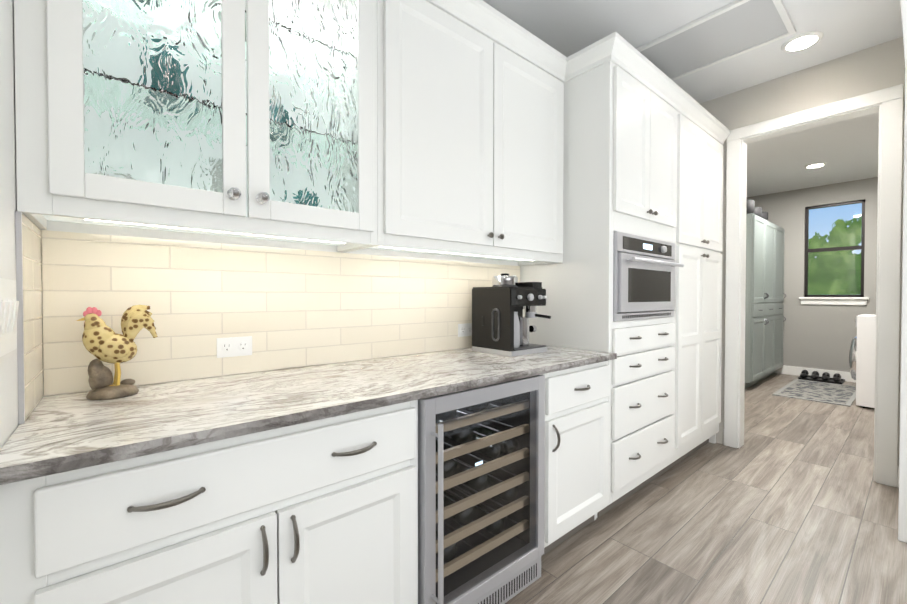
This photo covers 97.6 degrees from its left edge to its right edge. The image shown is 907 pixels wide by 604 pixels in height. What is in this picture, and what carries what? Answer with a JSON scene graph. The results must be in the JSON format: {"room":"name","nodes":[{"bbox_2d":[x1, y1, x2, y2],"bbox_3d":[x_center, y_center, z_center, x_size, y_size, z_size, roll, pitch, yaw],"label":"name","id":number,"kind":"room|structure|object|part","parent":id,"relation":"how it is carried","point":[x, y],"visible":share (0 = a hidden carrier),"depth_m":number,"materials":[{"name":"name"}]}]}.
{"room":"kitchen","nodes":[
{"label":"kitchen","id":0,"kind":"room"},
{"bbox_2d":[0,0,904,465],"bbox_3d":[1.333,-0.226,1.106,4.060,2.840,0.120,-1,1,-40],"label":"wall","id":1,"kind":"structure","parent":0,"point":[874,68],"depth_m":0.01,"materials":[{"name":"white paint"}]},
{"bbox_2d":[0,278,18,356],"bbox_3d":[-0.884,0.027,0.782,0.013,0.143,0.180,-1,1,-40],"label":"switch plate","id":2,"kind":"object","parent":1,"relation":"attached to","point":[9,304],"visible":1,"depth_m":0.77,"materials":[{"name":"white plastic"}]},
{"bbox_2d":[14,0,393,251],"bbox_3d":[-0.733,-0.779,1.332,0.966,1.130,0.345,-1,1,-40],"label":"upper cabinet","id":3,"kind":"object","parent":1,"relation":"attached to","point":[260,119],"depth_m":1.15,"materials":[{"name":"white wood"}]},
{"bbox_3d":[-0.267,-0.242,1.709,1.960,0.014,0.040,-1,1,-40],"label":"led rail","id":4,"kind":"part","parent":3,"relation":"part of","materials":[{"name":"white plastic"}]},
{"bbox_3d":[0.607,-1.305,2.035,3.928,0.097,0.342,-1,1,-40],"label":"crown rail","id":5,"kind":"part","parent":3,"relation":"part of","materials":[{"name":"white wood"}]},
{"bbox_2d":[217,336,251,357],"bbox_3d":[-0.819,0.168,1.487,0.118,0.072,0.007,-1,1,-40],"label":"electrical outlet plate","id":6,"kind":"object","parent":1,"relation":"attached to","point":[233,346],"depth_m":1.48,"materials":[{"name":"white plastic"}]},
{"bbox_2d":[458,323,471,336],"bbox_3d":[0.072,0.157,2.242,0.118,0.072,0.007,-1,1,-40],"label":"electrical outlet plate","id":7,"kind":"object","parent":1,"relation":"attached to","point":[465,329],"depth_m":2.24,"materials":[{"name":"white plastic"}]},
{"bbox_2d":[390,0,569,265],"bbox_3d":[0.062,-0.788,2.006,1.241,1.130,0.345,-1,1,-40],"label":"upper cabinet","id":8,"kind":"object","parent":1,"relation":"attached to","point":[429,126],"depth_m":1.83,"materials":[{"name":"white wood"}]},
{"bbox_2d":[724,84,902,486],"bbox_3d":[2.564,-0.100,2.904,0.160,2.539,0.940,-1,1,-40],"label":"door frame","id":9,"kind":"structure","parent":1,"relation":"attached to","point":[886,104],"depth_m":2.58,"materials":[{"name":"white wood"}]},
{"bbox_2d":[898,0,906,542],"bbox_3d":[1.942,-0.023,1.635,1.030,2.420,0.144,-1,1,-40],"label":"door frame","id":10,"kind":"structure","parent":1,"relation":"attached to","point":[902,519],"depth_m":1.95,"materials":[{"name":"white wood"}]},
{"bbox_2d":[483,0,902,196],"bbox_3d":[2.189,-1.696,1.142,11.600,0.100,6.000,-1,1,-40],"label":"ceiling","id":11,"kind":"structure","parent":0,"point":[845,150],"depth_m":2.59,"materials":[{"name":"white paint"}]},
{"bbox_2d":[781,31,822,51],"bbox_3d":[2.227,-1.659,2.537,0.203,0.012,0.203,-1,1,-40],"label":"recessed light","id":12,"kind":"object","parent":11,"relation":"in","point":[802,41],"visible":1,"depth_m":2.52,"materials":[{"name":"white plastic"}]},
{"bbox_2d":[804,162,825,167],"bbox_3d":[4.488,-1.693,4.926,0.203,0.012,0.203,-1,1,-40],"label":"recessed light","id":13,"kind":"object","parent":11,"relation":"in","point":[816,165],"visible":1,"depth_m":4.90,"materials":[{"name":"white plastic"}]},
{"bbox_2d":[505,373,906,603],"bbox_3d":[2.189,1.243,1.183,11.600,0.100,6.000,-1,1,-40],"label":"floor","id":14,"kind":"structure","parent":0,"point":[790,501],"depth_m":2.06,"materials":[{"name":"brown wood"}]},
{"bbox_2d":[0,400,417,603],"bbox_3d":[-0.658,0.751,1.232,0.923,0.884,0.628,-1,1,-40],"label":"base cabinet","id":15,"kind":"object","parent":14,"relation":"on","point":[323,511],"depth_m":0.94,"materials":[{"name":"white wood"}]},
{"bbox_2d":[0,343,616,484],"bbox_3d":[-0.181,0.287,1.609,2.146,0.029,0.659,-1,1,-40],"label":"countertop","id":16,"kind":"structure","parent":15,"relation":"on","point":[55,434],"depth_m":1.10,"materials":[{"name":"stone"}]},
{"bbox_2d":[76,305,157,399],"bbox_3d":[-0.999,0.143,1.185,0.184,0.269,0.121,-1,1,-40],"label":"rooster figurine","id":17,"kind":"object","parent":16,"relation":"on","point":[102,341],"visible":1,"depth_m":1.15,"materials":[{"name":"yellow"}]},
{"bbox_2d":[472,273,550,356],"bbox_3d":[0.316,0.056,2.118,0.306,0.417,0.327,-1,1,-40],"label":"coffee machine","id":18,"kind":"object","parent":16,"relation":"on","point":[500,324],"visible":1,"depth_m":2.05,"materials":[{"name":"black metal"}]},
{"bbox_2d":[418,375,544,603],"bbox_3d":[-0.033,0.748,1.710,0.636,0.876,0.672,-1,1,-40],"label":"wine cooler","id":19,"kind":"object","parent":14,"relation":"on","point":[481,467],"visible":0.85,"depth_m":1.47,"materials":[{"name":"grey metal"}]},
{"bbox_2d":[541,371,555,556],"bbox_3d":[-0.055,0.743,1.744,0.720,0.884,0.628,-1,1,-40],"label":"base cabinet","id":20,"kind":"object","parent":14,"relation":"on","point":[550,378],"depth_m":1.74,"materials":[{"name":"white wood"}]},
{"bbox_2d":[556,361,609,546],"bbox_3d":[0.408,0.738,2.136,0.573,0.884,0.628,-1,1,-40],"label":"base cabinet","id":21,"kind":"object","parent":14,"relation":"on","point":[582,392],"depth_m":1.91,"materials":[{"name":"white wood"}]},
{"bbox_2d":[520,61,722,517],"bbox_3d":[1.319,-0.055,2.873,1.780,2.450,0.665,-1,1,-40],"label":"pantry unit","id":22,"kind":"object","parent":14,"relation":"on","point":[640,159],"visible":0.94,"depth_m":2.33,"materials":[{"name":"white wood"}]},
{"bbox_2d":[613,231,683,320],"bbox_3d":[0.998,-0.143,2.539,0.762,0.478,0.641,-1,1,-40],"label":"oven","id":23,"kind":"object","parent":22,"relation":"in","point":[643,277],"visible":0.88,"depth_m":2.27,"materials":[{"name":"grey metal"}]},
{"bbox_2d":[745,199,776,388],"bbox_3d":[4.016,-0.105,5.699,1.150,2.472,0.737,-1,1,-40],"label":"tall cabinet","id":24,"kind":"object","parent":14,"relation":"on","point":[764,312],"depth_m":5.29,"materials":[{"name":"grey wood"}]},
{"bbox_2d":[777,226,784,369],"bbox_3d":[4.675,-0.113,6.259,0.580,2.472,0.737,-1,1,-40],"label":"tall cabinet","id":25,"kind":"object","parent":14,"relation":"on","point":[780,231],"depth_m":6.03,"materials":[{"name":"grey wood"}]},
{"bbox_2d":[772,379,855,406],"bbox_3d":[4.667,1.133,5.064,1.470,0.010,0.680,-1,1,-40],"label":"rug","id":26,"kind":"object","parent":14,"relation":"on","point":[828,393],"visible":0.92,"depth_m":4.96,"materials":[{"name":"grey fabric"}]},
{"bbox_2d":[798,370,844,383],"bbox_3d":[5.299,1.070,5.717,0.330,0.119,0.460,-1,1,-40],"label":"shoes","id":27,"kind":"object","parent":14,"relation":"on","point":[825,377],"visible":1,"depth_m":5.68,"materials":[{"name":"black plastic"}]},
{"bbox_2d":[849,314,875,407],"bbox_3d":[4.865,0.650,4.298,0.680,1.000,0.825,-1,1,-40],"label":"washing machine","id":28,"kind":"object","parent":14,"relation":"on","point":[862,357],"visible":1,"depth_m":4.28,"materials":[{"name":"white metal"}]},
{"bbox_2d":[747,177,877,371],"bbox_3d":[5.516,-0.292,5.836,0.120,2.840,2.430,-1,1,-40],"label":"wall","id":29,"kind":"structure","parent":0,"point":[818,336],"depth_m":5.91,"materials":[{"name":"grey paint"}]},
{"bbox_2d":[775,365,855,381],"bbox_3d":[5.447,1.061,5.830,0.018,0.135,2.420,-1,1,-40],"label":"baseboard","id":30,"kind":"structure","parent":29,"relation":"attached to","point":[797,371],"depth_m":5.94,"materials":[{"name":"white wood"}]},
{"bbox_2d":[799,297,868,304],"bbox_3d":[5.502,-0.016,5.761,0.085,0.110,0.733,-1,1,-40],"label":"trim","id":31,"kind":"structure","parent":29,"relation":"attached to","point":[835,300],"depth_m":5.72,"materials":[{"name":"white wood"}]}
]}

